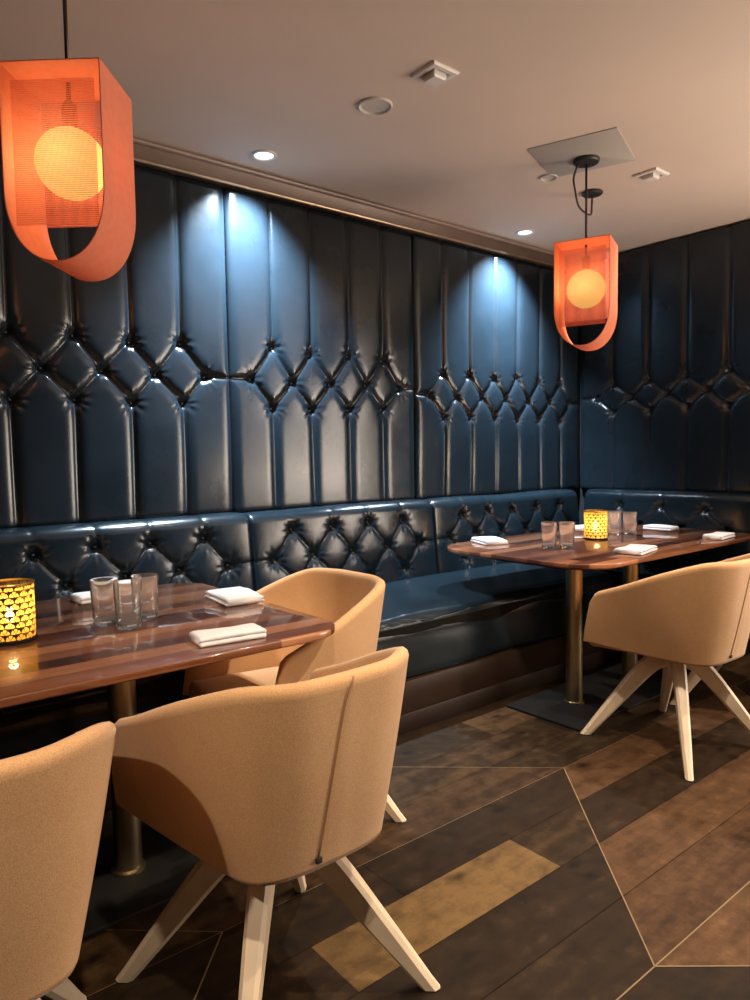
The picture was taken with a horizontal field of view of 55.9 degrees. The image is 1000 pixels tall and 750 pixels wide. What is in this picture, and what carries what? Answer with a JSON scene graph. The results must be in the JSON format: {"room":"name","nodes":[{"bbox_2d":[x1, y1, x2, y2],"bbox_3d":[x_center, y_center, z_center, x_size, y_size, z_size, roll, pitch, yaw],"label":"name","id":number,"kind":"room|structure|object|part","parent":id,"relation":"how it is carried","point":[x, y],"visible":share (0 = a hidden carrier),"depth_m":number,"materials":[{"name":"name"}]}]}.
{"room":"restaurant","nodes":[
{"label":"restaurant","id":0,"kind":"room"},
{"bbox_2d":[0,0,749,259],"bbox_3d":[0.344,-1.513,0.760,8.050,0.129,6.060,-4,5,-39],"label":"ceiling","id":1,"kind":"structure","parent":0,"point":[226,81],"depth_m":2.76,"materials":[{"name":"paint"}]},
{"bbox_2d":[0,0,135,281],"bbox_3d":[-0.971,-1.059,1.880,0.580,0.893,0.226,-1,4,0],"label":"pendant lamp","id":2,"kind":"object","parent":1,"relation":"hanging from","point":[66,159],"visible":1,"depth_m":1.83,"materials":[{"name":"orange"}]},
{"bbox_3d":[-0.815,-0.886,1.800,0.216,0.362,0.001,-1,4,2],"label":"panel","id":3,"kind":"part","parent":2,"relation":"part of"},
{"bbox_3d":[-0.818,-1.277,1.867,0.011,0.438,0.011,-4,5,-39],"label":"rod","id":4,"kind":"part","parent":2,"relation":"part of","materials":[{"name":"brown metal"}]},
{"bbox_3d":[-0.812,-0.898,1.891,0.181,0.181,0.181,-4,5,-39],"label":"globe","id":5,"kind":"part","parent":2,"relation":"part of"},
{"bbox_3d":[-0.810,-0.939,1.981,0.240,0.340,0.001,-1,4,2],"label":"panel","id":6,"kind":"part","parent":2,"relation":"part of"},
{"bbox_2d":[251,149,276,161],"bbox_3d":[-0.515,-1.599,3.285,0.120,0.008,0.120,-4,5,-39],"label":"recessed light","id":7,"kind":"object","parent":1,"relation":"in","point":[264,155],"visible":1,"depth_m":3.28,"materials":[{"name":"white"}]},
{"bbox_2d":[410,60,459,87],"bbox_3d":[0.221,-1.558,2.606,0.128,0.029,0.128,-4,5,-39],"label":"recessed light","id":8,"kind":"object","parent":1,"relation":"in","point":[434,73],"visible":1,"depth_m":2.59,"materials":[{"name":"white metal"}]},
{"bbox_2d":[515,229,534,235],"bbox_3d":[0.953,-1.700,4.495,0.120,0.008,0.120,-4,5,-39],"label":"recessed light","id":9,"kind":"object","parent":1,"relation":"in","point":[524,232],"visible":1,"depth_m":4.50,"materials":[{"name":"white"}]},
{"bbox_2d":[527,127,635,177],"bbox_3d":[0.979,-1.629,3.334,0.405,0.004,0.405,1,4,31],"label":"ceiling plate","id":10,"kind":"object","parent":1,"relation":"attached to","point":[557,158],"visible":1,"depth_m":3.30,"materials":[{"name":"paint"}]},
{"bbox_2d":[554,154,617,350],"bbox_3d":[1.115,-1.198,3.596,0.260,0.893,0.624,1,4,28],"label":"pendant lamp","id":11,"kind":"object","parent":10,"relation":"hanging from","point":[585,288],"visible":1,"depth_m":3.39,"materials":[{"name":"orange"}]},
{"bbox_3d":[0.980,-1.009,3.345,0.216,0.362,0.001,1,4,28],"label":"panel","id":12,"kind":"part","parent":11,"relation":"part of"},
{"bbox_3d":[1.070,-1.548,3.604,0.030,0.177,0.504,1,4,27],"label":"cord","id":13,"kind":"part","parent":11,"relation":"part of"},
{"bbox_3d":[1.016,-1.400,3.402,0.011,0.438,0.011,-4,5,-39],"label":"rod","id":14,"kind":"part","parent":11,"relation":"part of","materials":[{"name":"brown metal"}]},
{"bbox_3d":[1.023,-1.022,3.426,0.181,0.181,0.181,-4,5,-39],"label":"globe","id":15,"kind":"part","parent":11,"relation":"part of"},
{"bbox_3d":[1.065,-1.063,3.505,0.240,0.340,0.001,1,4,28],"label":"panel","id":16,"kind":"part","parent":11,"relation":"part of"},
{"bbox_2d":[633,167,669,182],"bbox_3d":[1.401,-1.639,3.588,0.128,0.029,0.128,-4,5,-39],"label":"recessed light","id":17,"kind":"object","parent":1,"relation":"in","point":[653,174],"visible":1,"depth_m":3.57,"materials":[{"name":"white metal"}]},
{"bbox_2d":[40,653,749,999],"bbox_3d":[1.597,1.122,1.654,12.441,0.003,6.454,-4,5,-39],"label":"floor","id":18,"kind":"structure","parent":0,"point":[531,858],"depth_m":2.05,"materials":[{"name":"brown wood"}]},
{"bbox_2d":[0,721,115,999],"bbox_3d":[-0.744,0.774,1.229,0.584,0.822,0.609,-3,4,-35],"label":"tub chair","id":19,"kind":"object","parent":18,"relation":"on","point":[53,796],"visible":1,"depth_m":1.08,"materials":[{"name":"beige fabric"}]},
{"bbox_3d":[-0.715,0.971,1.444,0.050,0.396,0.389,0,4,10],"label":"leg","id":20,"kind":"part","parent":19,"relation":"part of","materials":[{"name":"white wood"}]},
{"bbox_2d":[0,583,334,939],"bbox_3d":[-1.056,0.768,1.977,1.694,0.748,1.065,-4,5,-39],"label":"dining table","id":21,"kind":"object","parent":18,"relation":"on","point":[138,871],"visible":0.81,"depth_m":2.02,"materials":[{"name":"brown wood"}]},
{"bbox_2d":[0,578,37,645],"bbox_3d":[-1.020,0.310,1.974,0.134,0.164,0.134,-5,5,-45],"label":"candle holder","id":22,"kind":"object","parent":21,"relation":"on","point":[17,598],"visible":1,"depth_m":1.93,"materials":[{"name":"yellow glass"}]},
{"bbox_2d":[70,591,90,604],"bbox_3d":[-0.969,0.340,2.546,0.213,0.029,0.110,-4,5,-42],"label":"napkin","id":23,"kind":"object","parent":21,"relation":"on","point":[82,598],"visible":0.18,"depth_m":2.47,"materials":[{"name":"white fabric"}]},
{"bbox_2d":[89,577,118,626],"bbox_3d":[-0.819,0.308,2.144,0.083,0.138,0.083,-4,5,-39],"label":"tumbler","id":24,"kind":"object","parent":21,"relation":"on","point":[101,588],"visible":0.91,"depth_m":2.11,"materials":[{"name":"clear glass"}]},
{"bbox_2d":[112,579,141,630],"bbox_3d":[-0.730,0.310,2.091,0.083,0.138,0.083,-4,5,-39],"label":"tumbler","id":25,"kind":"object","parent":21,"relation":"on","point":[127,594],"visible":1,"depth_m":2.06,"materials":[{"name":"clear glass"}]},
{"bbox_2d":[130,573,157,620],"bbox_3d":[-0.717,0.303,2.205,0.083,0.138,0.083,-4,5,-39],"label":"tumbler","id":26,"kind":"object","parent":21,"relation":"on","point":[149,580],"visible":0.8,"depth_m":2.18,"materials":[{"name":"clear glass"}]},
{"bbox_3d":[-1.003,1.140,1.918,1.182,0.012,0.422,-4,5,-39],"label":"plate","id":27,"kind":"part","parent":21,"relation":"part of","materials":[{"name":"black metal"}]},
{"bbox_2d":[189,623,266,647],"bbox_3d":[-0.405,0.369,1.946,0.190,0.029,0.098,-3,4,-32],"label":"napkin","id":28,"kind":"object","parent":21,"relation":"on","point":[216,636],"visible":1,"depth_m":1.91,"materials":[{"name":"white fabric"}]},
{"bbox_2d":[205,586,264,606],"bbox_3d":[-0.495,0.336,2.487,0.143,0.029,0.213,-3,4,-33],"label":"napkin","id":29,"kind":"object","parent":21,"relation":"on","point":[233,596],"visible":1,"depth_m":2.43,"materials":[{"name":"white fabric"}]},
{"bbox_2d":[111,647,439,999],"bbox_3d":[-0.234,0.740,1.645,0.584,0.822,0.609,-4,5,-40],"label":"tub chair","id":30,"kind":"object","parent":18,"relation":"on","point":[267,786],"visible":0.99,"depth_m":1.42,"materials":[{"name":"beige fabric"}]},
{"bbox_3d":[-0.433,0.951,1.679,0.389,0.396,0.050,-1,4,3],"label":"leg","id":31,"kind":"part","parent":30,"relation":"part of","materials":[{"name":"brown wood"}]},
{"bbox_3d":[-0.250,0.961,1.474,0.050,0.396,0.389,-1,4,3],"label":"leg","id":32,"kind":"part","parent":30,"relation":"part of","materials":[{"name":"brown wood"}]},
{"bbox_3d":[-0.228,0.936,1.862,0.050,0.396,0.389,-1,4,3],"label":"leg","id":33,"kind":"part","parent":30,"relation":"part of","materials":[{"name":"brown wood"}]},
{"bbox_3d":[-0.045,0.946,1.657,0.389,0.396,0.050,-1,4,3],"label":"leg","id":34,"kind":"part","parent":30,"relation":"part of","materials":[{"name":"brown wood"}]},
{"bbox_2d":[183,568,405,822],"bbox_3d":[-0.277,0.690,2.438,0.609,0.822,0.584,-4,5,-40],"label":"tub chair","id":35,"kind":"object","parent":18,"relation":"on","point":[352,600],"visible":0.44,"depth_m":2.46,"materials":[{"name":"beige fabric"}]},
{"bbox_3d":[-0.310,0.656,2.408,0.523,0.093,0.486,-4,5,-40],"label":"seat","id":36,"kind":"part","parent":35,"relation":"part of","materials":[{"name":"beige fabric"}]},
{"bbox_3d":[-0.090,0.898,2.423,0.389,0.396,0.050,-1,4,6],"label":"leg","id":37,"kind":"part","parent":35,"relation":"part of","materials":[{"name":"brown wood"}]},
{"bbox_2d":[0,489,620,838],"bbox_3d":[-0.218,0.546,3.429,4.954,0.983,0.876,-4,5,-39],"label":"banquette","id":38,"kind":"object","parent":18,"relation":"on","point":[475,633],"visible":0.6,"depth_m":3.51,"materials":[{"name":"blue leather"}]},
{"bbox_3d":[-1.482,0.373,2.792,2.211,0.510,0.156,-4,5,-39],"label":"backrest","id":39,"kind":"part","parent":38,"relation":"part of","materials":[{"name":"blue leather"}]},
{"bbox_3d":[-0.419,0.674,3.191,4.300,0.318,0.693,-4,5,-39],"label":"seat","id":40,"kind":"part","parent":38,"relation":"part of","materials":[{"name":"blue leather"}]},
{"bbox_3d":[-0.146,0.281,3.879,1.227,0.513,0.156,-4,5,-39],"label":"backrest","id":41,"kind":"part","parent":38,"relation":"part of","materials":[{"name":"blue leather"}]},
{"bbox_3d":[-0.191,1.026,2.939,4.300,0.087,0.046,-4,5,-39],"label":"baseboard","id":42,"kind":"part","parent":38,"relation":"part of","materials":[{"name":"brown wood"}]},
{"bbox_3d":[0.900,0.210,4.731,1.462,0.512,0.155,-4,5,-39],"label":"backrest","id":43,"kind":"part","parent":38,"relation":"part of","materials":[{"name":"blue leather"}]},
{"bbox_2d":[447,524,749,730],"bbox_3d":[1.311,0.599,4.025,1.760,0.748,1.023,-4,5,-39],"label":"dining table","id":44,"kind":"object","parent":18,"relation":"on","point":[572,704],"visible":0.7,"depth_m":3.53,"materials":[{"name":"brown wood"}]},
{"bbox_2d":[471,536,507,545],"bbox_3d":[0.637,0.225,3.942,0.138,0.029,0.213,-2,4,-15],"label":"napkin","id":45,"kind":"object","parent":44,"relation":"on","point":[485,540],"visible":1,"depth_m":3.87,"materials":[{"name":"white fabric"}]},
{"bbox_2d":[541,522,556,549],"bbox_3d":[0.898,0.185,3.649,0.083,0.138,0.083,-4,5,-39],"label":"tumbler","id":46,"kind":"object","parent":44,"relation":"on","point":[548,529],"visible":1,"depth_m":3.62,"materials":[{"name":"clear glass"}]},
{"bbox_2d":[559,521,574,549],"bbox_3d":[0.990,0.183,3.647,0.083,0.138,0.083,-4,5,-39],"label":"tumbler","id":47,"kind":"object","parent":44,"relation":"on","point":[566,528],"visible":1,"depth_m":3.62,"materials":[{"name":"clear glass"}]},
{"bbox_2d":[575,525,583,530],"bbox_3d":[1.349,0.175,4.546,0.213,0.029,0.110,-4,5,-39],"label":"napkin","id":48,"kind":"object","parent":44,"relation":"on","point":[577,527],"visible":0.33,"depth_m":4.47,"materials":[{"name":"white fabric"}]},
{"bbox_3d":[1.178,0.994,3.646,1.035,0.012,0.422,-4,5,-39],"label":"plate","id":49,"kind":"part","parent":44,"relation":"part of","materials":[{"name":"black metal"}]},
{"bbox_2d":[583,510,607,539],"bbox_3d":[1.261,0.141,4.041,0.134,0.164,0.134,-1,4,5],"label":"candle holder","id":50,"kind":"object","parent":44,"relation":"on","point":[595,521],"visible":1,"depth_m":3.99,"materials":[{"name":"yellow glass"}]},
{"bbox_2d":[607,512,620,536],"bbox_3d":[1.404,0.144,4.158,0.083,0.138,0.083,-4,5,-39],"label":"tumbler","id":51,"kind":"object","parent":44,"relation":"on","point":[613,518],"visible":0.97,"depth_m":4.13,"materials":[{"name":"clear glass"}]},
{"bbox_2d":[608,510,621,532],"bbox_3d":[1.458,0.134,4.298,0.083,0.138,0.083,-4,5,-39],"label":"tumbler","id":52,"kind":"object","parent":44,"relation":"on","point":[620,511],"visible":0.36,"depth_m":4.28,"materials":[{"name":"clear glass"}]},
{"bbox_2d":[623,511,636,535],"bbox_3d":[1.515,0.139,4.203,0.083,0.138,0.083,-4,5,-39],"label":"tumbler","id":53,"kind":"object","parent":44,"relation":"on","point":[629,517],"visible":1,"depth_m":4.17,"materials":[{"name":"clear glass"}]},
{"bbox_2d":[613,544,656,555],"bbox_3d":[1.288,0.242,3.492,0.143,0.029,0.239,2,5,39],"label":"napkin","id":54,"kind":"object","parent":44,"relation":"on","point":[631,549],"visible":1,"depth_m":3.42,"materials":[{"name":"white fabric"}]},
{"bbox_2d":[643,524,678,530],"bbox_3d":[1.806,0.172,4.468,0.099,0.029,0.192,-4,5,-37],"label":"napkin","id":55,"kind":"object","parent":44,"relation":"on","point":[650,526],"visible":1,"depth_m":4.43,"materials":[{"name":"white fabric"}]},
{"bbox_2d":[702,532,734,539],"bbox_3d":[1.942,0.200,3.993,0.110,0.029,0.213,3,5,45],"label":"napkin","id":56,"kind":"object","parent":44,"relation":"on","point":[716,535],"visible":1,"depth_m":3.93,"materials":[{"name":"white fabric"}]},
{"bbox_2d":[580,554,749,781],"bbox_3d":[1.283,0.628,3.015,0.628,0.822,0.632,-4,5,-38],"label":"tub chair","id":57,"kind":"object","parent":18,"relation":"on","point":[696,618],"visible":1,"depth_m":2.80,"materials":[{"name":"beige fabric"}]},
{"bbox_3d":[1.263,0.591,3.037,0.486,0.093,0.523,-4,5,-38],"label":"seat","id":58,"kind":"part","parent":57,"relation":"part of","materials":[{"name":"beige fabric"}]},
{"bbox_3d":[1.097,0.837,3.079,0.389,0.396,0.050,0,4,15],"label":"leg","id":59,"kind":"part","parent":57,"relation":"part of","materials":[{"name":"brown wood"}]},
{"bbox_3d":[1.335,0.825,3.217,0.050,0.396,0.389,0,4,15],"label":"leg","id":60,"kind":"part","parent":57,"relation":"part of","materials":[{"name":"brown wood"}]},
{"bbox_3d":[1.235,0.850,2.842,0.050,0.396,0.389,0,4,15],"label":"leg","id":61,"kind":"part","parent":57,"relation":"part of","materials":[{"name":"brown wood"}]},
{"bbox_3d":[1.473,0.837,2.980,0.389,0.396,0.050,0,4,15],"label":"leg","id":62,"kind":"part","parent":57,"relation":"part of","materials":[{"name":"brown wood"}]},
{"bbox_2d":[583,489,749,672],"bbox_3d":[1.725,0.442,4.590,0.789,0.981,1.190,-4,5,-39],"label":"banquette","id":63,"kind":"object","parent":18,"relation":"on","point":[722,511],"visible":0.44,"depth_m":4.52,"materials":[{"name":"blue leather"}]},
{"bbox_3d":[1.690,0.554,4.538,0.622,0.319,1.125,-4,5,-39],"label":"seat","id":64,"kind":"part","parent":63,"relation":"part of","materials":[{"name":"blue leather"}]},
{"bbox_3d":[1.934,0.193,4.748,0.155,0.511,1.190,-4,5,-39],"label":"backrest","id":65,"kind":"part","parent":63,"relation":"part of","materials":[{"name":"blue leather"}]},
{"bbox_2d":[669,553,749,705],"bbox_3d":[1.842,0.590,3.465,0.599,0.822,0.613,-4,5,-43],"label":"tub chair","id":66,"kind":"object","parent":18,"relation":"on","point":[693,679],"visible":0.05,"depth_m":3.46,"materials":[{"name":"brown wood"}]},
{"bbox_3d":[1.641,0.803,3.476,0.389,0.396,0.050,-1,4,-2],"label":"leg","id":67,"kind":"part","parent":66,"relation":"part of","materials":[{"name":"brown wood"}]},
{"bbox_3d":[1.828,0.787,3.678,0.050,0.396,0.389,-1,4,-2],"label":"leg","id":68,"kind":"part","parent":66,"relation":"part of","materials":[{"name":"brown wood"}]},
{"bbox_2d":[577,224,732,524],"bbox_3d":[2.433,-0.394,4.396,0.150,2.650,2.660,-4,5,-39],"label":"wall","id":69,"kind":"structure","parent":0,"point":[580,493],"depth_m":5.36,"materials":[{"name":"paint"}]},
{"bbox_2d":[581,220,749,492],"bbox_3d":[2.313,-0.868,4.346,0.059,1.675,2.430,-4,5,-39],"label":"wall panel","id":70,"kind":"object","parent":69,"relation":"attached to","point":[665,401],"visible":0.89,"depth_m":4.70,"materials":[{"name":"blue leather"}]},
{"bbox_3d":[-1.438,-0.246,3.058,8.050,2.650,0.150,-4,5,-39],"label":"wall","id":71,"kind":"structure","parent":0,"visible":0},
{"bbox_2d":[0,133,232,528],"bbox_3d":[-1.584,-0.666,2.789,2.214,1.597,0.061,-4,5,-39],"label":"wall panel","id":72,"kind":"object","parent":71,"relation":"attached to","point":[115,394],"visible":0.92,"depth_m":3.15,"materials":[{"name":"blue leather"}]},
{"bbox_2d":[42,112,580,272],"bbox_3d":[-1.096,-1.542,3.112,6.785,0.081,0.098,-4,5,-39],"label":"trim","id":73,"kind":"structure","parent":71,"relation":"attached to","point":[140,151],"depth_m":3.73,"materials":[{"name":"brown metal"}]},
{"bbox_2d":[222,188,414,512],"bbox_3d":[-0.249,-0.756,3.874,1.228,1.597,0.058,-4,5,-39],"label":"wall panel","id":74,"kind":"object","parent":71,"relation":"attached to","point":[319,306],"visible":0.97,"depth_m":3.79,"materials":[{"name":"blue leather"}]},
{"bbox_2d":[410,234,578,499],"bbox_3d":[0.880,-0.833,4.792,1.679,1.597,0.060,-4,5,-39],"label":"wall panel","id":75,"kind":"object","parent":71,"relation":"attached to","point":[496,380],"visible":0.94,"depth_m":4.66,"materials":[{"name":"blue leather"}]}
]}

